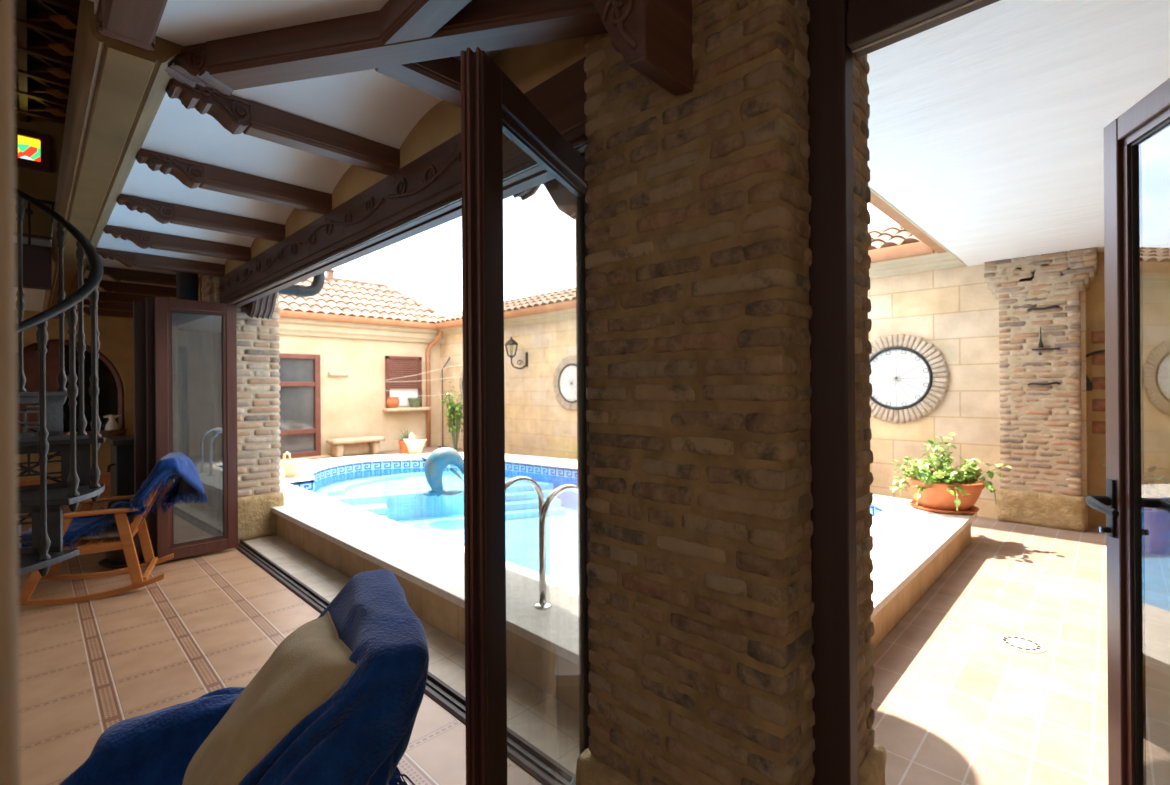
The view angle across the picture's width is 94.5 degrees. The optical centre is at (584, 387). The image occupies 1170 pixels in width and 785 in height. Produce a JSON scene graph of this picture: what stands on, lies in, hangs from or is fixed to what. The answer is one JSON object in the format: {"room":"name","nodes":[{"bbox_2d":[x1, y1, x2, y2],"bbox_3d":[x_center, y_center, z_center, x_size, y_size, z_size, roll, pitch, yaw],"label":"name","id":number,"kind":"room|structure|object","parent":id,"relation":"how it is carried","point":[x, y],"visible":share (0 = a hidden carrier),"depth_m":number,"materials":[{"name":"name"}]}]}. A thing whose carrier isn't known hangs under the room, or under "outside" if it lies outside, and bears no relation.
{"room":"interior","nodes":[
{"label":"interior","id":0,"kind":"room"},
{"bbox_2d":[0,0,19,784],"bbox_3d":[-0.479,0.144,0.032,0.150,2.620,0.614,0,0,44],"label":"door frame","id":1,"kind":"structure","parent":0,"point":[9,597],"depth_m":0.21,"materials":[{"name":"paint"}]},
{"bbox_2d":[16,236,50,311],"bbox_3d":[-7.900,-1.141,4.302,4.700,0.100,5.120,0,0,44],"label":"floor","id":2,"kind":"structure","parent":0,"point":[33,298],"depth_m":6.46,"materials":[{"name":"white paint"}]},
{"bbox_2d":[16,243,51,289],"bbox_3d":[-6.164,-0.959,2.607,0.150,0.330,5.120,0,0,44],"label":"trim","id":3,"kind":"structure","parent":2,"relation":"attached to","point":[37,260],"depth_m":4.33,"materials":[{"name":"brown wood"}]},
{"bbox_2d":[16,195,54,243],"bbox_3d":[-5.083,-1.323,3.680,0.052,0.382,2.170,0,0,44],"label":"balcony railing","id":4,"kind":"object","parent":3,"relation":"on","point":[28,211],"visible":0.48,"depth_m":4.33,"materials":[{"name":"black metal"}]},
{"bbox_2d":[15,112,64,240],"bbox_3d":[-6.531,-1.921,3.741,0.150,1.220,6.240,0,0,44],"label":"wall","id":5,"kind":"structure","parent":0,"point":[40,185],"depth_m":5.09,"materials":[{"name":"paint"}]},
{"bbox_2d":[15,127,49,172],"bbox_3d":[-5.152,-2.201,5.002,0.058,0.340,0.294,0,0,44],"label":"window","id":6,"kind":"structure","parent":5,"relation":"in","point":[32,149],"depth_m":5.01,"materials":[{"name":"multicoloured glass"}]},
{"bbox_2d":[14,0,68,123],"bbox_3d":[-4.712,-2.550,1.959,5.150,0.030,6.240,0,0,44],"label":"ceiling","id":7,"kind":"structure","parent":0,"point":[31,5],"depth_m":3.95,"materials":[{"name":"beige paint"}]},
{"bbox_2d":[14,0,79,123],"bbox_3d":[-4.009,-2.498,2.642,5.000,0.085,4.200,0,0,44],"label":"staircase","id":8,"kind":"structure","parent":7,"relation":"attached to","point":[39,21],"depth_m":4.05,"materials":[{"name":"brown wood"}]},
{"bbox_2d":[16,310,133,481],"bbox_3d":[-9.265,0.160,6.471,0.300,2.720,6.300,0,0,44],"label":"wall","id":9,"kind":"structure","parent":0,"point":[115,338],"depth_m":8.26,"materials":[{"name":"paint"}]},
{"bbox_2d":[18,473,110,486],"bbox_3d":[-7.603,1.412,7.925,0.028,0.190,1.690,0,0,44],"label":"baseboard","id":10,"kind":"structure","parent":9,"relation":"attached to","point":[104,478],"depth_m":7.88,"materials":[{"name":"ceramic"}]},
{"bbox_2d":[17,339,128,439],"bbox_3d":[-7.671,0.033,7.946,0.360,1.530,1.520,0,0,44],"label":"fireplace","id":11,"kind":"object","parent":9,"relation":"in","point":[110,384],"depth_m":8.16,"materials":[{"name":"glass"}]},
{"bbox_2d":[99,429,126,436],"bbox_3d":[-7.245,0.694,8.290,0.350,0.105,0.350,0,0,44],"label":"wicker basket","id":12,"kind":"object","parent":11,"relation":"on","point":[105,433],"visible":0.7,"depth_m":8.18,"materials":[{"name":"brown wicker"}]},
{"bbox_2d":[103,415,119,429],"bbox_3d":[-7.247,0.553,8.290,0.168,0.283,0.168,0,0,-8],"label":"figurine","id":13,"kind":"object","parent":12,"relation":"in","point":[111,424],"visible":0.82,"depth_m":8.25,"materials":[{"name":"white ceramic"}]},
{"bbox_2d":[43,0,183,318],"bbox_3d":[-4.560,-1.172,4.797,8.785,0.288,0.247,0,0,44],"label":"beam","id":14,"kind":"structure","parent":9,"relation":"attached to","point":[117,89],"depth_m":2.22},
{"bbox_2d":[169,275,202,531],"bbox_3d":[-5.285,0.180,7.195,4.380,2.620,0.500,0,0,44],"label":"wall","id":15,"kind":"structure","parent":0,"point":[196,445],"depth_m":5.64,"materials":[{"name":"paint"}]},
{"bbox_2d":[18,486,542,784],"bbox_3d":[-4.142,1.541,1.473,14.000,0.120,6.300,0,0,44],"label":"floor","id":16,"kind":"structure","parent":0,"point":[213,621],"depth_m":3.02,"materials":[{"name":"tile"}]},
{"bbox_2d":[15,188,104,575],"bbox_3d":[-2.535,-0.367,1.916,1.242,3.672,1.242,0,0,-1],"label":"spiral staircase","id":17,"kind":"structure","parent":16,"relation":"on","point":[44,502],"depth_m":2.23,"materials":[{"name":"grey metal"}]},
{"bbox_2d":[19,483,173,605],"bbox_3d":[-3.582,1.019,4.012,0.872,0.915,0.638,0,0,-32],"label":"rocking chair","id":18,"kind":"object","parent":16,"relation":"on","point":[126,531],"visible":0.74,"depth_m":3.87,"materials":[{"name":"brown wood"}]},
{"bbox_2d":[75,515,140,539],"bbox_3d":[-3.525,0.843,4.048,0.631,0.502,0.430,0,0,-32],"label":"seat pad","id":19,"kind":"object","parent":18,"relation":"on","point":[112,531],"visible":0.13,"depth_m":3.89,"materials":[{"name":"fabric"}]},
{"bbox_2d":[21,452,207,548],"bbox_3d":[-3.525,0.882,3.984,0.697,0.714,1.191,0,0,42],"label":"throw blanket","id":20,"kind":"object","parent":18,"relation":"on","point":[188,480],"visible":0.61,"depth_m":4.00,"materials":[{"name":"blue fabric"}]},
{"bbox_2d":[98,532,144,568],"bbox_3d":[-3.839,1.334,4.546,0.380,0.290,0.380,0,0,44],"label":"planter","id":21,"kind":"object","parent":16,"relation":"on","point":[115,559],"visible":0.34,"depth_m":4.42,"materials":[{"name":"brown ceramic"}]},
{"bbox_2d":[106,272,198,539],"bbox_3d":[-3.962,0.180,4.965,0.550,2.600,0.670,0,0,44],"label":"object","id":22,"kind":"object","parent":16,"relation":"on","point":[121,464],"visible":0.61,"depth_m":5.00,"materials":[{"name":"black metal"}]},
{"bbox_2d":[133,301,214,560],"bbox_3d":[-3.557,0.364,4.738,0.045,2.175,0.600,0,0,42],"label":"door","id":23,"kind":"structure","parent":16,"relation":"on","point":[139,308],"depth_m":4.70,"materials":[{"name":"brown wood"}]},
{"bbox_2d":[236,540,573,784],"bbox_3d":[-1.611,1.480,3.477,4.820,0.064,0.105,0,0,44],"label":"door track","id":24,"kind":"object","parent":16,"relation":"on","point":[535,762],"visible":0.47,"depth_m":2.49,"materials":[{"name":"metal"}]},
{"bbox_3d":[-0.848,0.999,1.109,0.872,0.915,0.638,0,0,-27],"label":"rocking chair","id":25,"kind":"object","parent":16,"relation":"on","visible":0},
{"bbox_2d":[59,569,428,784],"bbox_3d":[-0.758,0.892,1.142,1.027,0.763,1.001,0,0,37],"label":"throw blanket","id":26,"kind":"object","parent":25,"relation":"on","point":[360,735],"visible":0.79,"depth_m":1.08,"materials":[{"name":"blue fabric"}]},
{"bbox_2d":[182,611,358,784],"bbox_3d":[-0.676,0.743,1.164,0.338,0.400,0.467,0,0,-38],"label":"cushion","id":27,"kind":"object","parent":26,"relation":"on","point":[311,663],"visible":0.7,"depth_m":1.08,"materials":[{"name":"beige fabric"}]},
{"bbox_2d":[67,0,503,314],"bbox_3d":[-4.163,-1.217,1.473,14.000,0.203,6.300,0,0,44],"label":"ceiling","id":28,"kind":"structure","parent":0,"point":[370,104],"depth_m":2.46,"materials":[{"name":"white paint"}]},
{"bbox_2d":[76,306,132,317],"bbox_3d":[-6.656,-1.047,7.621,0.116,0.111,0.889,0,0,44],"label":"joist","id":29,"kind":"object","parent":28,"relation":"attached to","point":[101,312],"visible":0.34,"depth_m":7.58,"materials":[{"name":"brown wood"}]},
{"bbox_2d":[83,299,132,311],"bbox_3d":[-6.054,-1.051,7.032,0.116,0.111,0.889,0,0,44],"label":"joist","id":30,"kind":"object","parent":28,"relation":"attached to","point":[105,305],"visible":0.37,"depth_m":6.96,"materials":[{"name":"brown wood"}]},
{"bbox_2d":[77,289,168,303],"bbox_3d":[-5.452,-1.056,6.444,0.116,0.111,0.889,0,0,44],"label":"joist","id":31,"kind":"object","parent":28,"relation":"attached to","point":[103,296],"visible":0.39,"depth_m":6.37,"materials":[{"name":"brown wood"}]},
{"bbox_2d":[83,278,175,297],"bbox_3d":[-4.850,-1.060,5.855,0.116,0.111,0.889,0,0,44],"label":"joist","id":32,"kind":"object","parent":28,"relation":"attached to","point":[107,286],"visible":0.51,"depth_m":5.82,"materials":[{"name":"brown wood"}]},
{"bbox_2d":[95,0,166,50],"bbox_3d":[-0.590,-1.097,0.859,2.604,0.102,0.131,0,0,44],"label":"joist","id":33,"kind":"object","parent":28,"relation":"attached to","point":[135,23],"visible":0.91,"depth_m":1.54,"materials":[{"name":"brown wood"}]},
{"bbox_2d":[86,265,198,287],"bbox_3d":[-4.247,-1.065,5.267,0.116,0.111,0.889,0,0,44],"label":"joist","id":34,"kind":"object","parent":28,"relation":"attached to","point":[117,274],"visible":0.62,"depth_m":5.19,"materials":[{"name":"brown wood"}]},
{"bbox_2d":[96,247,224,276],"bbox_3d":[-3.645,-1.069,4.678,0.116,0.111,0.889,0,0,44],"label":"joist","id":35,"kind":"object","parent":28,"relation":"attached to","point":[129,259],"visible":0.95,"depth_m":4.64,"materials":[{"name":"brown wood"}]},
{"bbox_2d":[103,225,250,261],"bbox_3d":[-3.043,-1.074,4.089,0.116,0.111,0.889,0,0,44],"label":"joist","id":36,"kind":"object","parent":28,"relation":"attached to","point":[142,239],"visible":1,"depth_m":4.05,"materials":[{"name":"brown wood"}]},
{"bbox_2d":[116,194,284,241],"bbox_3d":[-2.441,-1.078,3.501,0.116,0.111,0.889,0,0,44],"label":"joist","id":37,"kind":"object","parent":28,"relation":"attached to","point":[162,212],"visible":1,"depth_m":3.45,"materials":[{"name":"brown wood"}]},
{"bbox_2d":[135,148,331,214],"bbox_3d":[-1.839,-1.083,2.912,0.116,0.111,0.889,0,0,44],"label":"joist","id":38,"kind":"object","parent":28,"relation":"attached to","point":[193,174],"visible":0.99,"depth_m":2.85,"materials":[{"name":"brown wood"}]},
{"bbox_2d":[165,78,399,175],"bbox_3d":[-1.237,-1.087,2.324,0.116,0.111,0.889,0,0,44],"label":"joist","id":39,"kind":"object","parent":28,"relation":"attached to","point":[237,115],"visible":0.99,"depth_m":2.26,"materials":[{"name":"brown wood"}]},
{"bbox_2d":[165,0,607,94],"bbox_3d":[-0.656,-1.092,1.712,1.704,0.111,0.131,0,0,13],"label":"beam","id":40,"kind":"structure","parent":28,"relation":"attached to","point":[353,43],"depth_m":1.68,"materials":[{"name":"brown wood"}]},
{"bbox_2d":[375,57,460,106],"bbox_3d":[-0.505,-1.097,1.913,0.115,0.102,0.440,0,0,44],"label":"joist","id":41,"kind":"object","parent":28,"relation":"attached to","point":[440,78],"visible":0.28,"depth_m":1.85,"materials":[{"name":"brown wood"}]},
{"bbox_2d":[380,0,470,44],"bbox_3d":[0.192,-1.103,0.920,2.200,0.102,0.105,0,0,44],"label":"joist","id":42,"kind":"object","parent":28,"relation":"attached to","point":[400,20],"visible":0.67,"depth_m":1.56,"materials":[{"name":"brown wood"}]},
{"bbox_2d":[279,334,440,454],"bbox_3d":[-5.634,0.042,12.011,0.250,3.000,5.300,0,0,44],"label":"wall","id":43,"kind":"structure","parent":0,"point":[352,405],"depth_m":12.40,"materials":[{"name":"beige paint"}]},
{"bbox_2d":[279,353,330,460],"bbox_3d":[-6.047,0.395,11.228,0.250,2.200,1.400,0,0,44],"label":"door","id":44,"kind":"structure","parent":43,"relation":"in","point":[300,382],"depth_m":11.40,"materials":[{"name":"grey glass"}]},
{"bbox_2d":[328,372,348,375],"bbox_3d":[-5.455,-0.299,11.982,0.063,0.104,0.429,0,0,44],"label":"stone plaque","id":45,"kind":"object","parent":43,"relation":"attached to","point":[329,373],"visible":1,"depth_m":11.95,"materials":[{"name":"stone"}]},
{"bbox_2d":[279,317,443,343],"bbox_3d":[-5.447,-1.274,11.819,0.300,0.330,5.300,0,0,44],"label":"trim","id":46,"kind":"structure","parent":43,"relation":"attached to","point":[288,326],"depth_m":12.08,"materials":[{"name":"beige paint"}]},
{"bbox_2d":[383,356,430,411],"bbox_3d":[-4.284,-0.089,13.056,0.285,1.318,1.141,0,0,44],"label":"window","id":47,"kind":"structure","parent":43,"relation":"in","point":[397,367],"depth_m":13.03,"materials":[{"name":"wood"}]},
{"bbox_2d":[386,397,399,407],"bbox_3d":[-4.527,0.353,12.762,0.296,0.250,0.296,0,0,44],"label":"clay pot","id":48,"kind":"object","parent":47,"relation":"on","point":[392,402],"visible":1,"depth_m":12.65,"materials":[{"name":"ceramic"}]},
{"bbox_2d":[389,359,418,388],"bbox_3d":[-4.364,-0.339,13.045,0.025,0.724,0.760,0,0,44],"label":"roller shutter","id":49,"kind":"object","parent":47,"relation":"attached to","point":[398,368],"depth_m":13.04,"materials":[{"name":"brown plastic"}]},
{"bbox_2d":[408,398,421,406],"bbox_3d":[-4.142,0.363,13.170,0.330,0.225,0.330,0,0,44],"label":"flower pot","id":50,"kind":"object","parent":47,"relation":"on","point":[413,402],"visible":0.96,"depth_m":13.06,"materials":[{"name":"green ceramic"}]},
{"bbox_2d":[425,330,442,445],"bbox_3d":[-3.739,0.008,13.457,0.472,2.899,0.124,0,0,14],"label":"downpipe","id":51,"kind":"object","parent":43,"relation":"attached to","point":[440,333],"visible":0.94,"depth_m":13.45,"materials":[{"name":"orange metal"}]},
{"bbox_2d":[278,276,445,322],"bbox_3d":[-6.096,-2.107,12.720,2.721,1.235,5.692,0,0,44],"label":"roof","id":52,"kind":"structure","parent":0,"point":[338,296],"depth_m":12.81,"materials":[{"name":"tile"}]},
{"bbox_2d":[326,269,335,277],"bbox_3d":[-6.245,-2.733,13.259,0.200,0.300,0.200,0,0,44],"label":"chimney","id":53,"kind":"object","parent":52,"relation":"on","point":[330,273],"visible":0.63,"depth_m":13.21,"materials":[{"name":"tile"}]},
{"bbox_2d":[398,440,411,453],"bbox_3d":[-3.645,1.277,11.068,0.330,0.400,0.330,0,0,44],"label":"pot","id":54,"kind":"object","parent":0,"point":[403,448],"depth_m":10.94,"materials":[{"name":"ceramic"}]},
{"bbox_2d":[225,37,585,273],"bbox_3d":[-3.411,-1.175,5.175,9.900,0.300,0.155,0,0,44],"label":"wall","id":55,"kind":"structure","parent":0,"point":[527,67],"depth_m":2.34,"materials":[{"name":"paint"}]},
{"bbox_2d":[218,57,586,307],"bbox_3d":[-1.616,-0.903,3.383,5.032,0.279,0.132,0,0,44],"label":"lintel","id":56,"kind":"object","parent":55,"relation":"attached to","point":[424,194],"visible":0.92,"depth_m":2.62,"materials":[{"name":"brown wood"}]},
{"bbox_2d":[145,297,222,556],"bbox_3d":[-3.454,0.349,4.729,0.045,2.203,0.588,0,0,42],"label":"door","id":57,"kind":"structure","parent":56,"relation":"attached to","point":[150,307],"depth_m":4.67,"materials":[{"name":"brown wood"}]},
{"bbox_2d":[154,297,237,560],"bbox_3d":[-3.368,0.349,4.712,0.045,2.203,0.584,0,0,43],"label":"door","id":58,"kind":"structure","parent":56,"relation":"attached to","point":[164,307],"depth_m":4.70,"materials":[{"name":"brown wood"}]},
{"bbox_2d":[460,47,591,784],"bbox_3d":[-0.121,0.330,1.580,0.060,2.202,0.757,0,0,21],"label":"door","id":59,"kind":"structure","parent":56,"relation":"attached to","point":[492,105],"depth_m":1.25,"materials":[{"name":"brown wood"}]},
{"bbox_2d":[238,535,579,773],"bbox_3d":[-1.474,1.511,3.630,5.200,0.100,0.305,0,0,44],"label":"threshold","id":60,"kind":"object","parent":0,"point":[549,724],"visible":0.22,"depth_m":2.68,"materials":[{"name":"stone"}]},
{"bbox_2d":[433,225,920,322],"bbox_3d":[0.516,-1.850,9.983,11.000,0.548,1.202,0,0,44],"label":"roof","id":61,"kind":"structure","parent":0,"point":[894,235],"depth_m":10.32,"materials":[{"name":"tile"}]},
{"bbox_2d":[307,446,1169,784],"bbox_3d":[0.371,1.497,6.948,15.600,0.100,7.560,0,0,44],"label":"floor","id":62,"kind":"structure","parent":0,"point":[953,704],"depth_m":2.75,"materials":[{"name":"tile"}]},
{"bbox_2d":[200,275,283,540],"bbox_3d":[-3.469,0.119,5.460,0.659,2.732,0.618,0,0,44],"label":"brick pillar","id":63,"kind":"structure","parent":62,"relation":"on","point":[258,345],"depth_m":5.31,"materials":[{"name":"brick"}]},
{"bbox_2d":[241,287,287,318],"bbox_3d":[-2.955,-0.821,4.980,0.803,0.354,0.199,0,0,44],"label":"bracket","id":64,"kind":"object","parent":63,"relation":"attached to","point":[263,307],"visible":0.33,"depth_m":4.99,"materials":[{"name":"brown wood"}]},
{"bbox_2d":[278,272,324,296],"bbox_3d":[-3.109,-1.226,5.842,0.128,0.483,0.581,0,0,44],"label":"pipe","id":65,"kind":"object","parent":63,"relation":"attached to","point":[317,284],"visible":0.62,"depth_m":5.88,"materials":[{"name":"black metal"}]},
{"bbox_2d":[326,436,384,457],"bbox_3d":[-5.040,1.299,11.929,0.443,0.390,1.125,0,0,44],"label":"stone bench","id":66,"kind":"object","parent":62,"relation":"on","point":[341,447],"visible":1,"depth_m":11.89,"materials":[{"name":"stone"}]},
{"bbox_2d":[391,428,417,453],"bbox_3d":[-3.655,1.141,11.059,0.600,0.673,0.474,0,0,-18],"label":"agave","id":67,"kind":"object","parent":62,"relation":"on","point":[403,447],"visible":0.47,"depth_m":10.96,"materials":[{"name":"ceramic"}]},
{"bbox_2d":[386,357,458,447],"bbox_3d":[-3.565,0.359,13.079,2.171,2.236,0.890,0,0,2],"label":"clothesline","id":68,"kind":"object","parent":62,"relation":"on","point":[449,357],"visible":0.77,"depth_m":13.19,"materials":[{"name":"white metal"}]},
{"bbox_2d":[440,382,462,450],"bbox_3d":[-3.020,0.670,12.567,0.650,1.608,0.600,0,0,14],"label":"leafy shrub","id":69,"kind":"object","parent":62,"relation":"on","point":[455,415],"visible":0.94,"depth_m":12.47,"materials":[{"name":"green plant"}]},
{"bbox_2d":[272,452,976,710],"bbox_3d":[-1.016,1.465,6.570,8.845,0.585,4.640,0,0,44],"label":"swimming pool","id":70,"kind":"object","parent":62,"relation":"in","point":[354,515],"visible":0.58,"depth_m":4.42,"materials":[{"name":"stone"}]},
{"bbox_2d":[280,452,306,476],"bbox_3d":[-3.943,1.032,7.303,0.349,0.325,0.349,0,0,-23],"label":"basket","id":71,"kind":"object","parent":70,"relation":"on","point":[291,469],"visible":0.95,"depth_m":7.21,"materials":[{"name":"beige wicker"}]},
{"bbox_2d":[403,433,426,453],"bbox_3d":[-3.088,0.999,9.851,0.405,0.378,0.405,0,0,-23],"label":"basket","id":72,"kind":"object","parent":70,"relation":"on","point":[414,447],"visible":1,"depth_m":9.73,"materials":[{"name":"beige ceramic"}]},
{"bbox_2d":[315,475,553,519],"bbox_3d":[-2.415,1.603,8.232,3.498,0.330,1.773,0,0,-21],"label":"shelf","id":73,"kind":"object","parent":70,"relation":"attached to","point":[400,497],"depth_m":7.49,"materials":[{"name":"liquid"}]},
{"bbox_2d":[416,447,463,496],"bbox_3d":[-1.911,1.121,7.201,0.635,0.656,0.365,0,0,4],"label":"statue","id":74,"kind":"object","parent":70,"relation":"in","point":[439,459],"visible":1,"depth_m":7.10,"materials":[{"name":"blue ceramic"}]},
{"bbox_2d":[505,476,577,608],"bbox_3d":[-0.245,1.221,3.169,0.511,1.362,0.463,0,0,44],"label":"pool ladder","id":75,"kind":"object","parent":70,"relation":"attached to","point":[542,603],"visible":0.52,"depth_m":2.89,"materials":[{"name":"metal"}]},
{"bbox_2d":[890,433,1010,513],"bbox_3d":[3.377,0.783,5.090,0.981,0.712,0.890,0,0,44],"label":"potted plant","id":76,"kind":"object","parent":70,"relation":"on","point":[950,491],"visible":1,"depth_m":4.95,"materials":[{"name":"plant"}]},
{"bbox_2d":[574,0,887,784],"bbox_3d":[0.455,0.038,1.696,0.700,2.832,0.732,0,0,44],"label":"brick pillar","id":77,"kind":"structure","parent":62,"relation":"on","point":[698,201],"depth_m":1.41,"materials":[{"name":"brick"}]},
{"bbox_2d":[513,179,575,218],"bbox_3d":[-0.072,-0.822,2.204,0.803,0.354,0.199,0,0,44],"label":"bracket","id":78,"kind":"object","parent":77,"relation":"attached to","point":[562,197],"visible":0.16,"depth_m":2.11,"materials":[{"name":"brown wood"}]},
{"bbox_2d":[591,0,692,94],"bbox_3d":[0.121,-0.959,1.408,0.235,0.384,0.216,0,0,44],"label":"carved corbel","id":79,"kind":"object","parent":77,"relation":"attached to","point":[653,37],"visible":1,"depth_m":1.31,"materials":[{"name":"brown wood"}]},
{"bbox_2d":[998,635,1045,652],"bbox_3d":[2.437,1.429,3.021,0.210,0.004,0.210,0,0,44],"label":"floor drain","id":80,"kind":"object","parent":62,"relation":"on","point":[1019,643],"visible":1,"depth_m":3.02,"materials":[{"name":"metal"}]},
{"bbox_2d":[984,247,1098,531],"bbox_3d":[4.771,0.030,5.673,0.900,2.789,0.455,0,0,44],"label":"brick pillar","id":81,"kind":"structure","parent":62,"relation":"on","point":[1040,425],"depth_m":5.51,"materials":[{"name":"brick"}]},
{"bbox_2d":[1027,305,1060,385],"bbox_3d":[4.643,-0.422,5.482,0.259,0.806,0.040,0,0,44],"label":"wall anchor","id":82,"kind":"object","parent":81,"relation":"attached to","point":[1040,345],"visible":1,"depth_m":5.48,"materials":[{"name":"black metal"}]},
{"bbox_2d":[1103,463,1169,553],"bbox_3d":[4.873,0.963,4.749,0.434,0.901,0.412,0,0,26],"label":"flower","id":83,"kind":"object","parent":62,"relation":"on","point":[1157,521],"visible":0.3,"depth_m":4.60,"materials":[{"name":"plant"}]},
{"bbox_2d":[440,264,1087,529],"bbox_3d":[0.650,-0.005,9.748,12.300,3.000,0.250,0,0,44],"label":"wall","id":84,"kind":"structure","parent":0,"point":[954,310],"depth_m":6.40,"materials":[{"name":"stone"}]},
{"bbox_2d":[459,369,462,399],"bbox_3d":[-2.668,-0.069,12.787,1.090,1.081,0.068,0,0,44],"label":"window","id":85,"kind":"structure","parent":84,"relation":"in","point":[461,375],"depth_m":13.07,"materials":[{"name":"white"}]},
{"bbox_2d":[505,337,527,368],"bbox_3d":[-1.453,-0.726,11.327,0.482,0.686,0.265,0,0,13],"label":"wall lantern","id":86,"kind":"object","parent":84,"relation":"attached to","point":[511,341],"visible":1,"depth_m":11.32,"materials":[{"name":"black metal"}]},
{"bbox_2d":[553,355,576,410],"bbox_3d":[-0.245,-0.089,10.419,1.084,1.073,0.068,0,0,44],"label":"wall clock","id":87,"kind":"object","parent":84,"relation":"in","point":[565,376],"depth_m":10.50,"materials":[{"name":"white"}]},
{"bbox_2d":[437,252,966,335],"bbox_3d":[0.239,-1.404,9.769,11.300,0.155,0.280,0,0,44],"label":"trim","id":88,"kind":"structure","parent":84,"relation":"attached to","point":[937,261],"depth_m":6.47,"materials":[{"name":"beige paint"}]},
{"bbox_2d":[869,334,949,422],"bbox_3d":[3.747,-0.108,6.516,1.090,1.071,0.069,0,0,44],"label":"clock","id":89,"kind":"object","parent":84,"relation":"in","point":[909,377],"depth_m":6.44,"materials":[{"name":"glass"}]},
{"bbox_3d":[4.093,-1.556,2.812,4.460,0.090,5.640,0,0,44],"label":"roof porch","id":90,"kind":"structure","parent":84,"relation":"on","visible":0},
{"bbox_2d":[870,192,946,252],"bbox_3d":[2.201,-1.527,4.186,0.165,0.129,4.880,0,0,44],"label":"gutter","id":91,"kind":"object","parent":90,"relation":"attached to","point":[876,201],"visible":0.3,"depth_m":4.83,"materials":[{"name":"orange metal"}]},
{"bbox_2d":[904,475,984,510],"bbox_3d":[3.376,0.987,5.098,0.636,0.264,0.636,0,0,44],"label":"pot","id":92,"kind":"object","parent":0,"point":[935,497],"depth_m":4.90,"materials":[{"name":"ceramic"}]},
{"bbox_2d":[867,0,1169,265],"bbox_3d":[4.055,-1.405,2.696,4.355,0.110,5.860,0,0,44],"label":"ceiling","id":93,"kind":"structure","parent":0,"point":[986,125],"depth_m":2.71,"materials":[{"name":"white paint"}]},
{"bbox_2d":[869,187,963,262],"bbox_3d":[2.322,-1.415,4.117,0.110,0.165,4.950,0,0,44],"label":"trim","id":94,"kind":"structure","parent":93,"relation":"attached to","point":[871,189],"depth_m":4.35,"materials":[{"name":"beige paint"}]},
{"bbox_2d":[1086,243,1169,535],"bbox_3d":[6.375,0.027,4.411,3.450,2.850,0.180,0,0,44],"label":"wall","id":95,"kind":"structure","parent":0,"point":[1156,258],"depth_m":5.21,"materials":[{"name":"paint"}]},
{"bbox_2d":[1086,375,1091,390],"bbox_3d":[5.035,-0.046,5.422,0.039,0.150,0.067,0,0,26],"label":"iron hook","id":96,"kind":"object","parent":95,"relation":"attached to","point":[1088,385],"depth_m":5.41,"materials":[{"name":"metal"}]},
{"bbox_2d":[1086,350,1104,357],"bbox_3d":[5.079,-0.334,5.400,0.137,0.066,0.067,0,0,26],"label":"iron hook","id":97,"kind":"object","parent":95,"relation":"attached to","point":[1100,351],"depth_m":5.38,"materials":[{"name":"metal"}]},
{"bbox_2d":[1092,377,1104,388],"bbox_3d":[5.210,-0.047,5.416,0.201,0.126,0.042,0,0,44],"label":"tile","id":98,"kind":"structure","parent":95,"relation":"attached to","point":[1097,382],"depth_m":5.44,"materials":[{"name":"orange tile"}]},
{"bbox_2d":[1092,331,1104,342],"bbox_3d":[5.207,-0.509,5.415,0.201,0.125,0.042,0,0,44],"label":"tile","id":99,"kind":"structure","parent":95,"relation":"attached to","point":[1097,336],"depth_m":5.44,"materials":[{"name":"brown tile"}]},
{"bbox_2d":[1092,352,1104,364],"bbox_3d":[5.208,-0.289,5.416,0.202,0.126,0.043,0,0,44],"label":"tile","id":100,"kind":"structure","parent":95,"relation":"attached to","point":[1097,359],"depth_m":5.44,"materials":[{"name":"brown tile"}]},
{"bbox_2d":[1092,421,1105,433],"bbox_3d":[5.215,0.401,5.415,0.201,0.124,0.042,0,0,44],"label":"tile","id":101,"kind":"structure","parent":95,"relation":"attached to","point":[1099,427],"depth_m":5.43,"materials":[{"name":"orange tile"}]},
{"bbox_2d":[1092,399,1105,410],"bbox_3d":[5.212,0.176,5.416,0.203,0.125,0.044,0,0,44],"label":"tile","id":102,"kind":"structure","parent":95,"relation":"attached to","point":[1097,404],"depth_m":5.44,"materials":[{"name":"orange tile"}]},
{"bbox_3d":[2.279,0.043,-0.101,2.600,2.780,0.640,0,0,44],"label":"wall","id":103,"kind":"structure","parent":0,"visible":0},
{"bbox_2d":[807,0,999,784],"bbox_3d":[0.938,0.043,1.051,0.968,2.800,0.076,0,0,44],"label":"door frame","id":104,"kind":"structure","parent":103,"relation":"in","point":[838,30],"depth_m":1.32,"materials":[{"name":"wood"}]},
{"bbox_2d":[1085,78,1169,784],"bbox_3d":[1.443,0.322,1.184,0.199,2.195,0.900,0,0,18],"label":"door","id":105,"kind":"structure","parent":103,"relation":"in","point":[1124,502],"depth_m":1.54,"materials":[{"name":"brown wood"}]},
{"bbox_3d":[0.476,-1.524,10.012,11.100,0.060,1.000,0,0,44],"label":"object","id":106,"kind":"structure","parent":0,"visible":0},
{"bbox_2d":[434,242,934,329],"bbox_3d":[0.068,-1.526,9.680,10.580,0.129,0.165,0,0,44],"label":"gutter","id":107,"kind":"object","parent":106,"relation":"attached to","point":[915,249],"visible":0.41,"depth_m":6.37,"materials":[{"name":"orange metal"}]},
{"bbox_3d":[-5.844,-1.476,12.344,1.600,0.060,5.500,0,0,44],"label":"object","id":108,"kind":"structure","parent":0,"visible":0},
{"bbox_2d":[279,310,438,329],"bbox_3d":[-5.370,-1.485,11.567,0.165,0.129,5.050,0,0,44],"label":"gutter","id":109,"kind":"object","parent":108,"relation":"attached to","point":[283,313],"visible":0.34,"depth_m":11.81,"materials":[{"name":"orange metal"}]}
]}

